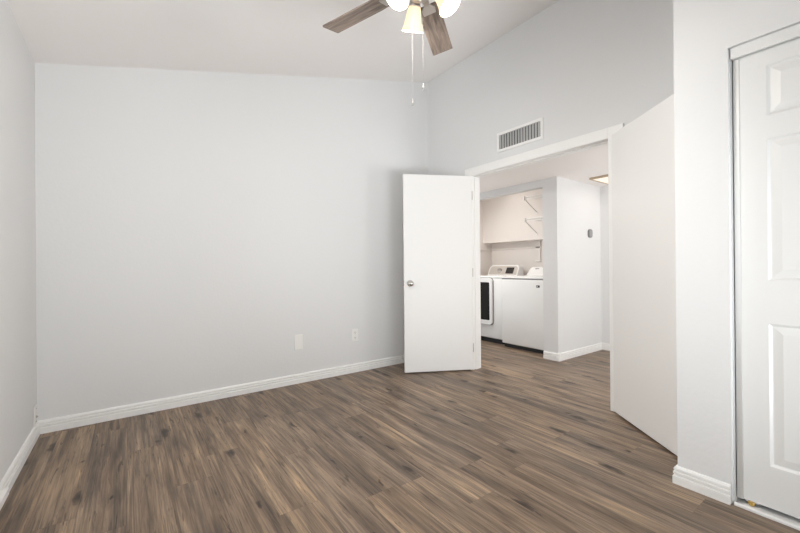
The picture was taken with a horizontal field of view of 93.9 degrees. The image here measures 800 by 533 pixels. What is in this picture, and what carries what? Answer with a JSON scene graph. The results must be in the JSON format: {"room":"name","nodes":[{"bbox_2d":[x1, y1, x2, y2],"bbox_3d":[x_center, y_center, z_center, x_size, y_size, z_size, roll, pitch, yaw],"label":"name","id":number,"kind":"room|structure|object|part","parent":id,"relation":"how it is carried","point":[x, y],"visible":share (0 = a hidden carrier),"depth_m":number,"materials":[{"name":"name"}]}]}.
{"room":"empty bedroom","nodes":[
{"label":"empty bedroom","id":0,"kind":"room"},
{"bbox_2d":[0,487,8,509],"bbox_3d":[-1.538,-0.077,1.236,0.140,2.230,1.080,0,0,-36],"label":"baseboard","id":1,"kind":"structure","parent":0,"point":[4,493],"depth_m":1.66,"materials":[{"name":"white paint"}]},
{"bbox_2d":[0,0,36,481],"bbox_3d":[-1.153,-0.135,0.638,0.120,2.477,4.500,0,0,-36],"label":"wall","id":2,"kind":"structure","parent":0,"point":[18,345],"depth_m":2.05,"materials":[{"name":"white paint"}]},
{"bbox_2d":[0,421,39,491],"bbox_3d":[-1.087,1.059,0.677,0.017,0.088,4.500,0,0,-36],"label":"baseboard","id":3,"kind":"structure","parent":2,"relation":"attached to","point":[12,473],"depth_m":2.05,"materials":[{"name":"white paint"}]},
{"bbox_2d":[33,404,38,425],"bbox_3d":[-2.367,0.966,2.433,0.018,0.125,0.074,0,0,-36],"label":"outlet","id":4,"kind":"object","parent":2,"relation":"attached to","point":[35,406],"visible":1,"depth_m":2.42,"materials":[{"name":"white plastic"}]},
{"bbox_3d":[-2.371,0.966,2.430,0.007,0.125,0.074,0,0,-36],"label":"plate","id":5,"kind":"part","parent":4,"relation":"part of","materials":[{"name":"white plastic"}]},
{"bbox_2d":[35,63,427,420],"bbox_3d":[-1.079,-0.569,3.554,3.677,3.353,0.120,0,0,-36],"label":"wall","id":6,"kind":"structure","parent":0,"point":[190,225],"depth_m":3.11,"materials":[{"name":"white paint"}]},
{"bbox_2d":[38,355,403,433],"bbox_3d":[-1.025,1.063,3.495,3.437,0.088,0.017,0,0,-36],"label":"baseboard","id":7,"kind":"structure","parent":6,"relation":"attached to","point":[113,413],"depth_m":3.04,"materials":[{"name":"white paint"}]},
{"bbox_2d":[294,334,302,349],"bbox_3d":[-0.963,0.719,3.549,0.080,0.140,0.008,0,0,-36],"label":"wall plate","id":8,"kind":"object","parent":6,"relation":"attached to","point":[298,339],"visible":1,"depth_m":3.54,"materials":[{"name":"white plastic"}]},
{"bbox_2d":[352,329,357,340],"bbox_3d":[-0.470,0.716,3.907,0.072,0.128,0.010,0,0,-36],"label":"power outlet","id":9,"kind":"object","parent":6,"relation":"attached to","point":[354,331],"visible":1,"depth_m":3.90,"materials":[{"name":"white plastic"}]},
{"bbox_2d":[6,0,558,81],"bbox_3d":[0.270,-1.858,1.689,3.677,1.004,4.740,0,0,-36],"label":"ceiling","id":10,"kind":"structure","parent":0,"point":[271,37],"depth_m":2.73,"materials":[{"name":"white paint"}]},
{"bbox_2d":[323,0,459,105],"bbox_3d":[0.058,-1.232,1.619,1.036,1.084,1.085,0,0,-36],"label":"ceiling fan","id":11,"kind":"object","parent":10,"relation":"hanging from","point":[430,16],"visible":1,"depth_m":1.81,"materials":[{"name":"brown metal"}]},
{"bbox_3d":[-0.202,-1.244,1.844,0.403,0.006,0.116,-1,12,35],"label":"blade","id":12,"kind":"part","parent":11,"relation":"part of","materials":[{"name":"wood"}]},
{"bbox_3d":[0.000,-1.151,1.560,0.118,0.128,0.102,0,0,-36],"label":"lamp shade","id":13,"kind":"part","parent":11,"relation":"part of","materials":[{"name":"beige glass"}]},
{"bbox_3d":[0.065,-1.151,1.761,0.100,0.128,0.115,0,0,-36],"label":"lamp shade","id":14,"kind":"part","parent":11,"relation":"part of","materials":[{"name":"beige glass"}]},
{"bbox_3d":[0.070,-1.219,1.713,0.054,0.072,0.068,0,0,-13],"label":"light arm","id":15,"kind":"part","parent":11,"relation":"part of","materials":[{"name":"silver metal"}]},
{"bbox_3d":[0.190,-1.247,1.977,0.116,0.006,0.403,-13,-4,17],"label":"blade","id":16,"kind":"part","parent":11,"relation":"part of","materials":[{"name":"brown wood"}]},
{"bbox_3d":[0.205,-1.153,1.607,0.104,0.128,0.111,0,0,-36],"label":"lamp shade","id":17,"kind":"part","parent":11,"relation":"part of","materials":[{"name":"beige glass"}]},
{"bbox_2d":[0,340,799,532],"bbox_3d":[0.858,1.120,2.731,5.820,0.060,5.770,0,0,-36],"label":"floor","id":18,"kind":"structure","parent":0,"point":[522,441],"depth_m":2.07,"materials":[{"name":"wood"}]},
{"bbox_2d":[480,265,524,343],"bbox_3d":[1.474,0.534,5.650,0.689,1.110,0.690,0,0,-36],"label":"dryer","id":19,"kind":"object","parent":18,"relation":"on","point":[490,284],"visible":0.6,"depth_m":5.37,"materials":[{"name":"white metal"}]},
{"bbox_3d":[1.185,0.499,5.482,0.012,0.548,0.349,0,0,-36],"label":"door glass","id":20,"kind":"part","parent":19,"relation":"part of","materials":[{"name":"black glass"}]},
{"bbox_3d":[1.188,0.499,5.484,0.030,0.668,0.430,0,0,-36],"label":"door","id":21,"kind":"part","parent":19,"relation":"part of","materials":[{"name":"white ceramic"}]},
{"bbox_3d":[1.483,0.152,5.660,0.659,0.026,0.690,0,0,-36],"label":"panel","id":22,"kind":"part","parent":19,"relation":"part of","materials":[{"name":"white metal"}]},
{"bbox_3d":[1.610,0.059,5.829,0.068,0.133,0.524,0,0,-36],"label":"control panel","id":23,"kind":"part","parent":19,"relation":"part of","materials":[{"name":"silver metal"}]},
{"bbox_2d":[501,267,543,353],"bbox_3d":[1.869,0.546,5.031,0.694,1.078,0.690,0,0,-36],"label":"washing machine","id":24,"kind":"object","parent":18,"relation":"on","point":[522,296],"visible":0.49,"depth_m":4.84,"materials":[{"name":"white metal"}]},
{"bbox_3d":[1.866,0.146,5.032,0.694,0.022,0.690,0,0,-36],"label":"panel","id":25,"kind":"part","parent":24,"relation":"part of","materials":[{"name":"white metal"}]},
{"bbox_3d":[1.811,0.132,4.992,0.450,0.008,0.606,0,0,-36],"label":"lid","id":26,"kind":"part","parent":24,"relation":"part of","materials":[{"name":"white metal"}]},
{"bbox_2d":[480,200,491,274],"bbox_3d":[1.164,-0.107,6.201,1.029,2.400,0.237,0,0,-36],"label":"wall","id":27,"kind":"structure","parent":0,"point":[485,255],"depth_m":6.22,"materials":[{"name":"white paint"}]},
{"bbox_2d":[483,189,542,243],"bbox_3d":[1.965,-0.852,5.585,0.210,0.926,1.711,0,0,-36],"label":"wall","id":28,"kind":"structure","parent":0,"point":[503,217],"depth_m":5.74,"materials":[{"name":"white paint"}]},
{"bbox_2d":[523,194,541,213],"bbox_3d":[2.031,-0.873,5.050,0.316,0.219,0.632,0,0,-36],"label":"shelf bracket","id":29,"kind":"object","parent":28,"relation":"attached to","point":[525,198],"visible":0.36,"depth_m":5.20,"materials":[{"name":"white metal"}]},
{"bbox_3d":[2.037,-0.954,5.050,0.307,0.041,0.620,0,0,-36],"label":"rail","id":30,"kind":"part","parent":29,"relation":"part of","materials":[{"name":"white metal"}]},
{"bbox_2d":[524,216,542,234],"bbox_3d":[2.038,-0.569,5.053,0.306,0.219,0.632,0,0,-36],"label":"shelf bracket","id":31,"kind":"object","parent":28,"relation":"attached to","point":[539,218],"visible":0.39,"depth_m":5.20,"materials":[{"name":"white metal"}]},
{"bbox_3d":[2.043,-0.650,5.052,0.297,0.041,0.620,0,0,-36],"label":"rail","id":32,"kind":"part","parent":31,"relation":"part of","materials":[{"name":"white metal"}]},
{"bbox_2d":[480,178,549,351],"bbox_3d":[1.211,-0.109,5.177,0.100,2.400,1.948,0,0,-36],"label":"wall","id":33,"kind":"structure","parent":0,"point":[543,184],"depth_m":4.41,"materials":[{"name":"white paint"}]},
{"bbox_2d":[543,342,609,361],"bbox_3d":[2.912,1.030,3.612,1.026,0.088,2.734,0,0,-36],"label":"baseboard","id":34,"kind":"structure","parent":33,"relation":"attached to","point":[566,355],"depth_m":4.47,"materials":[{"name":"white paint"}]},
{"bbox_2d":[480,145,607,192],"bbox_3d":[1.981,-1.076,4.105,1.925,0.080,4.600,0,0,-36],"label":"ceiling","id":35,"kind":"structure","parent":0,"point":[581,166],"depth_m":4.06,"materials":[{"name":"white paint"}]},
{"bbox_2d":[589,174,607,184],"bbox_3d":[2.628,-1.029,4.254,0.524,0.024,0.680,0,0,-36],"label":"recessed light","id":36,"kind":"object","parent":35,"relation":"in","point":[603,179],"visible":0.27,"depth_m":4.37,"materials":[{"name":"white glass"}]},
{"bbox_2d":[594,177,607,182],"bbox_3d":[2.628,-1.029,4.254,0.480,0.016,0.636,0,0,-36],"label":"diffuser","id":37,"kind":"object","parent":36,"relation":"attached to","point":[598,179],"depth_m":4.38,"materials":[{"name":"beige"}]},
{"bbox_2d":[427,0,673,175],"bbox_3d":[1.453,-0.576,3.098,0.120,3.322,3.600,0,0,-36],"label":"wall","id":38,"kind":"structure","parent":0,"point":[583,67],"depth_m":3.16,"materials":[{"name":"white paint"}]},
{"bbox_2d":[403,174,473,372],"bbox_3d":[0.403,0.067,3.883,0.739,2.028,0.173,0,0,-8],"label":"door","id":39,"kind":"structure","parent":38,"relation":"in","point":[437,209],"depth_m":3.86,"materials":[{"name":"white paint"}]},
{"bbox_3d":[0.109,0.173,3.786,0.066,0.066,0.069,0,0,-8],"label":"knob","id":40,"kind":"part","parent":39,"relation":"part of","materials":[{"name":"silver metal"}]},
{"bbox_2d":[497,117,543,152],"bbox_3d":[1.101,-1.209,3.462,0.012,0.188,0.502,0,0,-36],"label":"air vent","id":41,"kind":"object","parent":38,"relation":"in","point":[532,131],"visible":1,"depth_m":3.44,"materials":[{"name":"white metal"}]},
{"bbox_2d":[465,123,623,411],"bbox_3d":[1.232,0.022,3.408,0.152,2.130,1.586,0,0,-36],"label":"trim","id":42,"kind":"structure","parent":38,"relation":"attached to","point":[602,137],"depth_m":3.39,"materials":[{"name":"white paint"}]},
{"bbox_2d":[611,94,677,455],"bbox_3d":[1.584,0.047,2.424,0.043,2.044,0.701,0,0,2],"label":"door","id":43,"kind":"structure","parent":38,"relation":"in","point":[643,150],"depth_m":2.37,"materials":[{"name":"white paint"}]},
{"bbox_2d":[491,186,609,343],"bbox_3d":[2.885,-0.125,4.609,0.120,2.400,4.363,0,0,-36],"label":"wall","id":44,"kind":"structure","parent":0,"point":[604,197],"depth_m":4.87,"materials":[{"name":"white paint"}]},
{"bbox_2d":[480,246,542,249],"bbox_3d":[1.511,-0.284,5.620,0.909,0.018,1.113,0,0,-36],"label":"trim","id":45,"kind":"structure","parent":44,"relation":"attached to","point":[540,246],"depth_m":5.96,"materials":[{"name":"white paint"}]},
{"bbox_2d":[535,240,540,261],"bbox_3d":[2.071,-0.232,5.602,0.026,0.314,0.088,0,0,-36],"label":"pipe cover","id":46,"kind":"object","parent":44,"relation":"attached to","point":[537,243],"visible":1,"depth_m":5.59,"materials":[{"name":"white paint"}]},
{"bbox_2d":[549,176,601,352],"bbox_3d":[2.182,-0.119,4.617,1.009,2.400,0.100,0,0,-36],"label":"wall","id":47,"kind":"structure","parent":0,"point":[574,206],"depth_m":4.49,"materials":[{"name":"white paint"}]},
{"bbox_2d":[588,229,592,237],"bbox_3d":[2.391,-0.415,4.697,0.088,0.105,0.021,0,0,-36],"label":"thermostat","id":48,"kind":"object","parent":47,"relation":"attached to","point":[590,232],"visible":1,"depth_m":4.68,"materials":[{"name":"grey plastic"}]},
{"bbox_2d":[673,0,799,503],"bbox_3d":[2.185,-0.585,1.376,0.725,3.322,1.755,0,0,-36],"label":"wall","id":49,"kind":"structure","parent":0,"point":[705,32],"depth_m":1.77,"materials":[{"name":"white paint"}]},
{"bbox_2d":[672,464,730,504],"bbox_3d":[1.730,1.037,2.002,0.742,0.088,0.221,0,0,-36],"label":"baseboard","id":50,"kind":"structure","parent":49,"relation":"attached to","point":[713,488],"depth_m":1.78,"materials":[{"name":"white paint"}]},
{"bbox_2d":[730,23,799,501],"bbox_3d":[1.975,0.037,1.151,0.086,2.080,1.447,0,0,-36],"label":"trim","id":51,"kind":"structure","parent":49,"relation":"attached to","point":[792,32],"depth_m":1.72,"materials":[{"name":"white paint"}]},
{"bbox_2d":[733,37,799,518],"bbox_3d":[1.772,0.051,1.422,0.038,2.046,0.749,0,0,-36],"label":"door","id":52,"kind":"structure","parent":49,"relation":"in","point":[766,82],"depth_m":1.62,"materials":[{"name":"white paint"}]},
{"bbox_2d":[734,498,799,530],"bbox_3d":[1.976,1.069,1.143,0.106,0.016,1.435,0,0,-36],"label":"door track","id":53,"kind":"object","parent":49,"relation":"attached to","point":[761,510],"depth_m":1.62,"materials":[{"name":"white metal"}]}
]}

